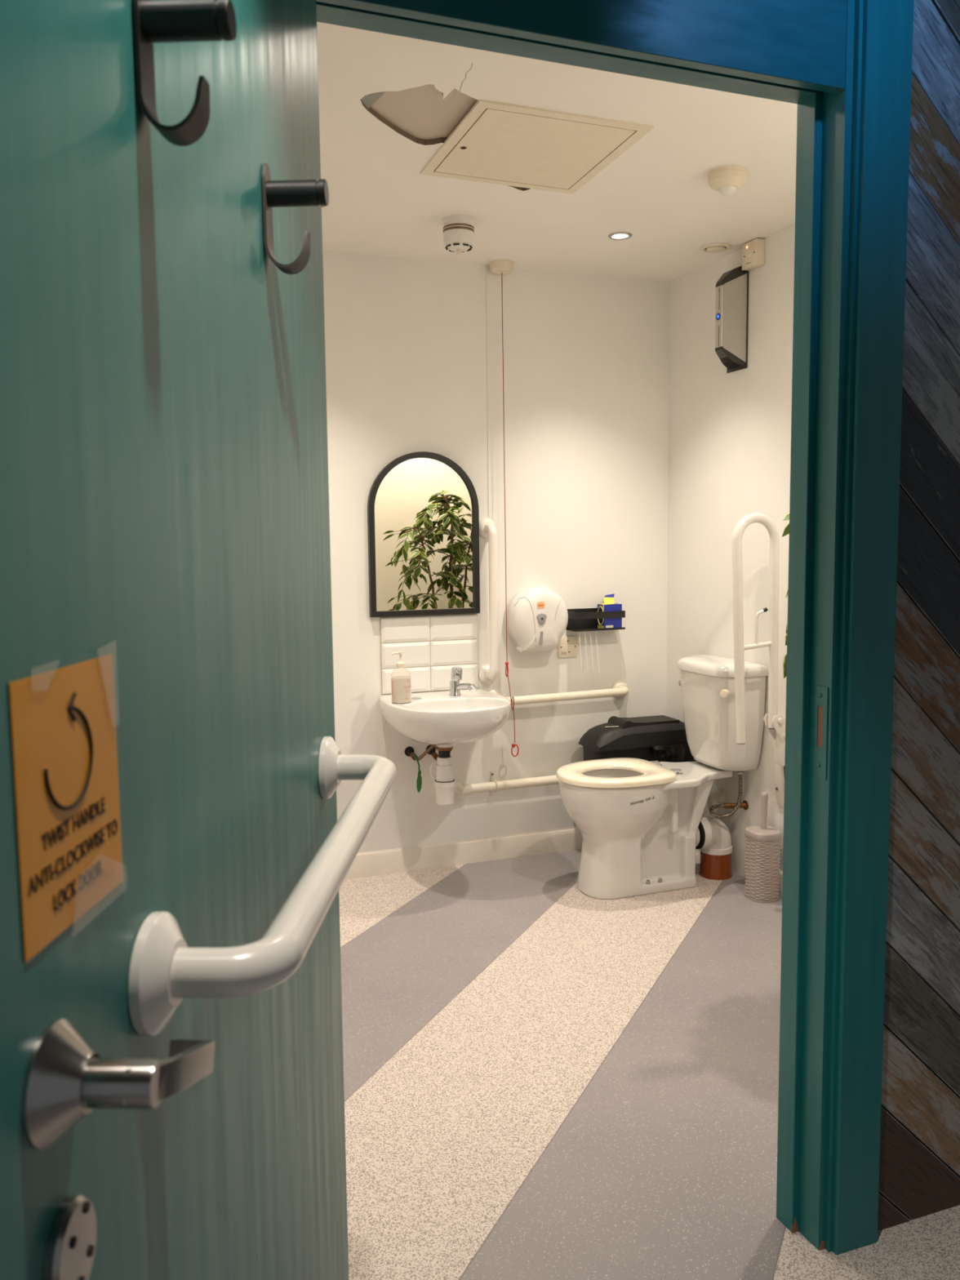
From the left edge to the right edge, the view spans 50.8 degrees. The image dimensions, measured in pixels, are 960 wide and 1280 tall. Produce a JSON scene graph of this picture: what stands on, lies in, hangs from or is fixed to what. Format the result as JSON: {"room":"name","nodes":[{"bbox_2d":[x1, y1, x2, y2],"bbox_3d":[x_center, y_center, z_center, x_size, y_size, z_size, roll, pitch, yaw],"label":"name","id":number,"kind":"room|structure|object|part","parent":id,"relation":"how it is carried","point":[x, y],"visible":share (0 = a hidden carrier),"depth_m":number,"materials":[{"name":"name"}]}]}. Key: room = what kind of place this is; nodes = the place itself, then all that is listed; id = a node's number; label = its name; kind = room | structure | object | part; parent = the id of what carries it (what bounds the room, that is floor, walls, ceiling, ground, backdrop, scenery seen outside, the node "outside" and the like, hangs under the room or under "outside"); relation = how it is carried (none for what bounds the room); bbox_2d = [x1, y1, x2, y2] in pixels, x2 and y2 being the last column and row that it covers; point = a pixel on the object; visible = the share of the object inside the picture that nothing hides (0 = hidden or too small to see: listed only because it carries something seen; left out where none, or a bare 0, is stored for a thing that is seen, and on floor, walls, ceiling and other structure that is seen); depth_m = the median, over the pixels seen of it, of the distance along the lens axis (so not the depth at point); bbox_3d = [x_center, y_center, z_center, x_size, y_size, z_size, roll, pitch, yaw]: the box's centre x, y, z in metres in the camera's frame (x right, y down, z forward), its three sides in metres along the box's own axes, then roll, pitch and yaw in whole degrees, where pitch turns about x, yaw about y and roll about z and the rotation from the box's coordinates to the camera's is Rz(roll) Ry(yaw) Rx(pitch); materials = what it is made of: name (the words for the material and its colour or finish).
{"room":"hallway outside restroom","nodes":[
{"label":"hallway outside restroom","id":0,"kind":"room"},
{"bbox_2d":[322,249,669,853],"bbox_3d":[-0.213,-0.324,4.047,2.356,2.500,0.100,-3,6,-21],"label":"wall","id":1,"kind":"structure","parent":0,"point":[586,357],"depth_m":4.11,"materials":[{"name":"white paint"}]},
{"bbox_2d":[404,744,435,760],"bbox_3d":[-0.227,0.420,3.990,0.171,0.110,0.059,3,6,29],"label":"supply pipe","id":2,"kind":"object","parent":1,"relation":"attached to","point":[409,751],"visible":0.84,"depth_m":3.99,"materials":[{"name":"orange metal"}]},
{"bbox_2d":[413,754,422,792],"bbox_3d":[-0.246,0.526,3.987,0.022,0.149,0.033,-4,7,-33],"label":"tag","id":3,"kind":"object","parent":2,"relation":"hanging from","point":[419,781],"visible":1,"depth_m":3.98,"materials":[{"name":"green plastic"}]},
{"bbox_3d":[-0.239,0.555,3.981,0.022,0.092,0.005,-3,6,-21],"label":"tag plate","id":4,"kind":"part","parent":3,"relation":"part of","materials":[{"name":"green plastic"}]},
{"bbox_2d":[367,451,479,617],"bbox_3d":[-0.218,-0.416,3.968,0.450,0.637,0.026,-3,6,-21],"label":"mirror","id":5,"kind":"object","parent":1,"relation":"attached to","point":[423,509],"visible":1,"depth_m":3.96,"materials":[{"name":"black mirror"}]},
{"bbox_2d":[380,613,478,694],"bbox_3d":[-0.198,0.055,4.029,0.404,0.302,0.011,-3,6,-21],"label":"tile backsplash","id":6,"kind":"structure","parent":1,"relation":"attached to","point":[431,646],"depth_m":4.03,"materials":[{"name":"tile"}]},
{"bbox_2d":[426,744,452,759],"bbox_3d":[-0.159,0.423,4.022,0.045,0.117,0.139,-6,8,-44],"label":"supply pipe","id":7,"kind":"object","parent":1,"relation":"attached to","point":[433,753],"visible":0.41,"depth_m":4.05,"materials":[{"name":"orange metal"}]},
{"bbox_2d":[379,688,510,748],"bbox_3d":[-0.118,0.317,3.832,0.467,0.188,0.482,-3,6,-21],"label":"basin","id":8,"kind":"object","parent":1,"relation":"attached to","point":[442,720],"visible":0.98,"depth_m":3.69,"materials":[{"name":"white ceramic"}]},
{"bbox_2d":[391,651,411,703],"bbox_3d":[-0.295,0.138,3.773,0.075,0.191,0.076,-3,6,-21],"label":"soap bottle","id":9,"kind":"object","parent":8,"relation":"on","point":[401,679],"visible":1,"depth_m":3.75,"materials":[{"name":"white plastic"}]},
{"bbox_2d":[429,746,454,805],"bbox_3d":[-0.139,0.517,3.866,0.088,0.221,0.079,2,6,24],"label":"trap","id":10,"kind":"object","parent":8,"relation":"attached to","point":[444,783],"visible":0.99,"depth_m":3.84,"materials":[{"name":"white plastic"}]},
{"bbox_2d":[448,666,475,696],"bbox_3d":[-0.070,0.163,3.909,0.046,0.112,0.128,-6,8,-43],"label":"mixer tap","id":11,"kind":"object","parent":8,"relation":"on","point":[456,672],"visible":1,"depth_m":3.92,"materials":[{"name":"silver metal"}]},
{"bbox_3d":[-0.061,0.182,3.911,0.089,0.036,0.025,5,8,43],"label":"spout","id":12,"kind":"part","parent":11,"relation":"part of","materials":[{"name":"silver metal"}]},
{"bbox_2d":[343,826,582,879],"bbox_3d":[-0.179,0.877,4.112,2.156,0.096,0.016,-3,6,-21],"label":"baseboard","id":13,"kind":"structure","parent":1,"relation":"attached to","point":[375,863],"depth_m":4.15,"materials":[{"name":"white paint"}]},
{"bbox_2d":[485,266,489,517],"bbox_3d":[0.031,-0.983,4.022,0.006,0.981,0.003,-3,6,-21],"label":"cable conduit","id":14,"kind":"object","parent":1,"relation":"attached to","point":[486,266],"visible":1,"depth_m":4.02,"materials":[{"name":"white paint"}]},
{"bbox_2d":[478,518,497,684],"bbox_3d":[0.043,-0.152,4.059,0.080,0.674,0.089,-3,6,-21],"label":"grab rail","id":15,"kind":"object","parent":1,"relation":"attached to","point":[487,674],"visible":1,"depth_m":4.03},
{"bbox_2d":[453,771,558,796],"bbox_3d":[0.273,0.567,4.207,1.022,0.098,0.176,-4,7,-29],"label":"pipe","id":16,"kind":"object","parent":1,"relation":"attached to","point":[464,789],"visible":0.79,"depth_m":4.14,"materials":[{"name":"beige plastic"}]},
{"bbox_2d":[457,783,471,796],"bbox_3d":[-0.064,0.607,4.091,0.052,0.049,0.046,-3,6,-25],"label":"socket","id":17,"kind":"object","parent":16,"relation":"attached to","point":[466,790],"depth_m":4.07,"materials":[{"name":"white plastic"}]},
{"bbox_2d":[504,586,568,652],"bbox_3d":[0.239,-0.085,4.118,0.254,0.265,0.131,-3,6,-21],"label":"dispenser","id":18,"kind":"object","parent":1,"relation":"attached to","point":[537,617],"visible":1,"depth_m":4.07,"materials":[{"name":"white plastic"}]},
{"bbox_2d":[489,680,629,705],"bbox_3d":[0.344,0.232,4.210,0.662,0.086,0.089,-3,6,-21],"label":"grab rail","id":19,"kind":"object","parent":1,"relation":"attached to","point":[620,688],"visible":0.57,"depth_m":4.18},
{"bbox_2d":[557,635,577,657],"bbox_3d":[0.368,0.028,4.242,0.088,0.086,0.011,-3,6,-21],"label":"socket","id":20,"kind":"object","parent":1,"relation":"attached to","point":[567,646],"visible":0.91,"depth_m":4.24,"materials":[{"name":"beige plastic"}]},
{"bbox_2d":[565,608,625,631],"bbox_3d":[0.485,-0.087,4.235,0.233,0.088,0.086,-3,6,-21],"label":"wall shelf","id":21,"kind":"object","parent":1,"relation":"attached to","point":[583,619],"visible":0.9,"depth_m":4.22,"materials":[{"name":"black metal"}]},
{"bbox_3d":[0.470,-0.090,4.274,0.233,0.088,0.002,-3,6,-21],"label":"plate","id":22,"kind":"part","parent":21,"relation":"part of","materials":[{"name":"black metal"}]},
{"bbox_2d":[597,593,622,628],"bbox_3d":[0.544,-0.121,4.252,0.087,0.145,0.060,-3,6,-21],"label":"carton","id":23,"kind":"object","parent":21,"relation":"on","point":[608,605],"visible":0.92,"depth_m":4.23,"materials":[{"name":"blue cardboard"}]},
{"bbox_3d":[0.507,-0.102,4.239,0.001,0.072,0.048,-3,6,-21],"label":"emblem panel","id":24,"kind":"part","parent":23,"relation":"part of","materials":[{"name":"yellow cardboard"}]},
{"bbox_2d":[316,22,797,281],"bbox_3d":[0.197,-1.412,2.818,2.356,0.100,2.487,-3,6,-21],"label":"ceiling","id":25,"kind":"structure","parent":0,"point":[388,103],"depth_m":2.94,"materials":[{"name":"white paint"}]},
{"bbox_2d":[442,214,474,253],"bbox_3d":[-0.072,-1.363,3.414,0.106,0.111,0.106,-3,6,-21],"label":"smoke detector","id":26,"kind":"object","parent":25,"relation":"attached to","point":[458,229],"visible":1,"depth_m":3.38,"materials":[{"name":"white plastic"}]},
{"bbox_2d":[488,259,519,756],"bbox_3d":[0.098,-0.501,4.036,0.098,1.953,0.108,-3,6,-21],"label":"pull cord","id":27,"kind":"object","parent":25,"relation":"hanging from","point":[501,267],"visible":1,"depth_m":3.98,"materials":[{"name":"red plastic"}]},
{"bbox_3d":[0.108,-0.510,4.015,0.017,1.860,0.057,-6,7,-41],"label":"cord","id":28,"kind":"part","parent":27,"relation":"part of","materials":[{"name":"fabric"}]},
{"bbox_2d":[420,99,653,194],"bbox_3d":[0.145,-1.359,2.815,0.512,0.008,0.530,-3,6,-21],"label":"access hatch","id":29,"kind":"object","parent":25,"relation":"attached to","point":[498,143],"visible":1,"depth_m":2.77,"materials":[{"name":"beige plastic"}]},
{"bbox_2d":[608,231,631,239],"bbox_3d":[0.500,-1.442,3.606,0.085,0.006,0.085,-3,6,-21],"label":"recessed light","id":30,"kind":"object","parent":25,"relation":"in","point":[619,235],"visible":1,"depth_m":3.60,"materials":[{"name":"metal"}]},
{"bbox_2d":[699,242,731,253],"bbox_3d":[0.878,-1.459,3.767,0.116,0.012,0.116,-3,6,-21],"label":"ceiling vent","id":31,"kind":"object","parent":25,"relation":"in","point":[717,247],"visible":1,"depth_m":3.75,"materials":[{"name":"beige plastic"}]},
{"bbox_2d":[707,165,746,195],"bbox_3d":[0.733,-1.353,2.997,0.112,0.065,0.112,-3,6,-21],"label":"sensor","id":32,"kind":"object","parent":25,"relation":"attached to","point":[726,180],"visible":1,"depth_m":2.96,"materials":[{"name":"beige plastic"}]},
{"bbox_2d":[338,848,959,1279],"bbox_3d":[0.083,1.212,1.501,4.300,0.060,5.322,-3,6,-21],"label":"floor","id":33,"kind":"structure","parent":0,"point":[544,1078],"depth_m":2.46,"materials":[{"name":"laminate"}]},
{"bbox_2d":[577,715,695,762],"bbox_3d":[0.672,0.612,4.231,0.480,0.582,0.205,-3,6,-21],"label":"bin","id":34,"kind":"object","parent":33,"relation":"on","point":[660,738],"visible":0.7,"depth_m":4.15,"materials":[{"name":"black plastic"}]},
{"bbox_3d":[0.653,0.384,4.215,0.452,0.095,0.180,-3,6,-21],"label":"lid","id":35,"kind":"part","parent":34,"relation":"part of","materials":[{"name":"black plastic"}]},
{"bbox_2d":[555,653,768,899],"bbox_3d":[0.650,0.511,3.852,0.748,0.859,0.420,-3,6,-21],"label":"toilet","id":36,"kind":"object","parent":33,"relation":"on","point":[637,820],"visible":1,"depth_m":3.77,"materials":[{"name":"white ceramic"}]},
{"bbox_3d":[0.495,0.498,3.796,0.421,0.025,0.374,-3,6,-21],"label":"seat","id":37,"kind":"part","parent":36,"relation":"part of","materials":[{"name":"beige plastic"}]},
{"bbox_3d":[0.907,0.097,3.898,0.197,0.051,0.396,-3,6,-21],"label":"cistern lid","id":38,"kind":"part","parent":36,"relation":"part of","materials":[{"name":"white ceramic"}]},
{"bbox_2d":[709,771,748,818],"bbox_3d":[0.962,0.583,3.901,0.153,0.204,0.062,-1,6,-4],"label":"hose","id":39,"kind":"object","parent":36,"relation":"attached to","point":[744,804],"visible":0.94,"depth_m":3.89,"materials":[{"name":"silver metal"}]},
{"bbox_2d":[695,816,732,879],"bbox_3d":[0.891,0.808,3.960,0.208,0.242,0.128,-3,6,-21],"label":"pipe","id":40,"kind":"object","parent":33,"relation":"on","point":[713,836],"visible":0.65,"depth_m":3.92,"materials":[{"name":"white plastic"}]},
{"bbox_2d":[744,791,782,902],"bbox_3d":[1.039,0.754,3.710,0.118,0.395,0.120,-3,6,-21],"label":"toilet brush","id":41,"kind":"object","parent":33,"relation":"on","point":[762,842],"visible":1,"depth_m":3.67,"materials":[{"name":"grey plastic"}]},
{"bbox_3d":[1.038,0.707,3.706,0.117,0.028,0.119,-3,6,-21],"label":"lid","id":42,"kind":"part","parent":41,"relation":"part of","materials":[{"name":"grey plastic"}]},
{"bbox_3d":[1.041,0.626,3.699,0.024,0.139,0.024,-3,6,-21],"label":"brush handle","id":43,"kind":"part","parent":41,"relation":"part of","materials":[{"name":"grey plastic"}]},
{"bbox_2d":[782,512,789,678],"bbox_3d":[1.077,0.253,2.531,0.714,1.624,0.545,-3,6,-21],"label":"potted ficus","id":44,"kind":"object","parent":33,"relation":"on","point":[786,531],"visible":0.02,"depth_m":2.55,"materials":[{"name":"plant"}]},
{"bbox_2d":[666,224,795,876],"bbox_3d":[1.283,-0.265,3.286,0.100,2.500,2.387,-3,6,-21],"label":"wall","id":45,"kind":"structure","parent":0,"point":[730,433],"depth_m":3.95,"materials":[{"name":"white paint"}]},
{"bbox_2d":[707,787,728,809],"bbox_3d":[0.946,0.635,4.039,0.098,0.076,0.067,-4,7,-33],"label":"pipe","id":46,"kind":"object","parent":45,"relation":"attached to","point":[722,796],"visible":0.82,"depth_m":4.03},
{"bbox_3d":[0.978,0.629,4.060,0.006,0.068,0.068,-3,6,-21],"label":"wall plate","id":47,"kind":"part","parent":46,"relation":"part of","materials":[{"name":"white plastic"}]},
{"bbox_2d":[715,266,748,373],"bbox_3d":[0.924,-1.212,3.810,0.116,0.380,0.130,-3,6,-21],"label":"air purifier","id":48,"kind":"object","parent":45,"relation":"attached to","point":[731,311],"visible":0.97,"depth_m":3.76,"materials":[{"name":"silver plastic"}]},
{"bbox_2d":[715,346,746,369],"bbox_3d":[0.931,-1.063,3.816,0.111,0.066,0.100,-3,6,-21],"label":"grille","id":49,"kind":"object","parent":48,"relation":"attached to","point":[734,357],"depth_m":3.78,"materials":[{"name":"grey plastic"}]},
{"bbox_3d":[0.977,-1.215,3.830,0.004,0.380,0.130,-3,6,-21],"label":"plate","id":50,"kind":"part","parent":48,"relation":"part of","materials":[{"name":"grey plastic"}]},
{"bbox_2d":[740,238,764,271],"bbox_3d":[0.992,-1.408,3.712,0.040,0.097,0.126,-3,6,-21],"label":"switch box","id":51,"kind":"object","parent":45,"relation":"attached to","point":[753,251],"visible":1,"depth_m":3.67,"materials":[{"name":"beige plastic"}]},
{"bbox_3d":[0.986,-1.408,3.691,0.008,0.092,0.092,-3,6,-21],"label":"plate","id":52,"kind":"part","parent":51,"relation":"part of","materials":[{"name":"beige plastic"}]},
{"bbox_2d":[731,512,785,807],"bbox_3d":[0.998,0.085,3.597,0.245,1.068,0.115,-3,6,-21],"label":"rail","id":53,"kind":"object","parent":45,"relation":"attached to","point":[775,723],"visible":0.88,"depth_m":3.58,"materials":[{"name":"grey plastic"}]},
{"bbox_3d":[1.113,0.460,3.676,0.008,0.305,0.115,-3,6,-21],"label":"wall plate","id":54,"kind":"part","parent":53,"relation":"part of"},
{"bbox_2d":[778,870,782,898],"bbox_3d":[1.334,0.957,3.141,0.016,0.096,1.665,-3,6,-21],"label":"baseboard","id":55,"kind":"structure","parent":45,"relation":"attached to","point":[780,885],"depth_m":3.72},
{"bbox_2d":[877,0,959,1231],"bbox_3d":[1.371,-0.103,2.056,1.381,2.420,0.018,-3,6,-21],"label":"wall","id":56,"kind":"structure","parent":0,"point":[919,1162],"depth_m":1.86,"materials":[{"name":"brown wood"}]},
{"bbox_3d":[0.630,-0.163,1.826,2.156,2.600,0.088,-3,6,-21],"label":"wall","id":57,"kind":"structure","parent":0,"visible":0},
{"bbox_2d":[0,0,396,1279],"bbox_3d":[-0.201,0.184,0.989,0.154,2.077,0.987,0,6,2],"label":"door","id":58,"kind":"structure","parent":57,"relation":"in","point":[164,485],"depth_m":0.77,"materials":[{"name":"teal paint"}]},
{"bbox_2d":[8,653,123,962],"bbox_3d":[-0.242,0.090,0.605,0.003,0.168,0.138,0,6,2],"label":"notice","id":59,"kind":"object","parent":58,"relation":"attached to","point":[63,721],"visible":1,"depth_m":0.59,"materials":[{"name":"orange paper"}]},
{"bbox_3d":[-0.238,0.356,0.589,0.010,0.060,0.054,0,6,2],"label":"lock plate","id":60,"kind":"part","parent":58,"relation":"part of","materials":[{"name":"metal"}]},
{"bbox_3d":[-0.198,0.260,0.614,0.045,0.055,0.110,0,6,2],"label":"handle lever","id":61,"kind":"part","parent":58,"relation":"part of","materials":[{"name":"metal"}]},
{"bbox_2d":[133,0,236,146],"bbox_3d":[-0.209,-0.416,0.722,0.065,0.110,0.029,0,6,2],"label":"coat hook","id":62,"kind":"object","parent":58,"relation":"attached to","point":[155,21],"visible":1,"depth_m":0.71,"materials":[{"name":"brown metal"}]},
{"bbox_3d":[-0.174,0.207,1.055,0.104,0.085,0.744,0,6,2],"label":"grab rail","id":63,"kind":"part","parent":58,"relation":"part of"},
{"bbox_2d":[262,163,328,275],"bbox_3d":[-0.195,-0.450,1.078,0.065,0.110,0.029,0,6,2],"label":"coat hook","id":64,"kind":"object","parent":58,"relation":"attached to","point":[297,193],"visible":1,"depth_m":1.07,"materials":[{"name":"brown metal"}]},
{"bbox_2d":[315,0,914,1255],"bbox_3d":[0.223,-0.052,1.660,1.049,2.420,0.128,-3,6,-21],"label":"door frame","id":65,"kind":"structure","parent":57,"relation":"attached to","point":[852,160],"depth_m":1.76,"materials":[{"name":"teal paint"}]},
{"bbox_3d":[0.611,0.166,1.808,0.003,0.166,0.030,-3,6,-21],"label":"strike plate","id":66,"kind":"part","parent":65,"relation":"part of","materials":[{"name":"teal paint"}]}
]}

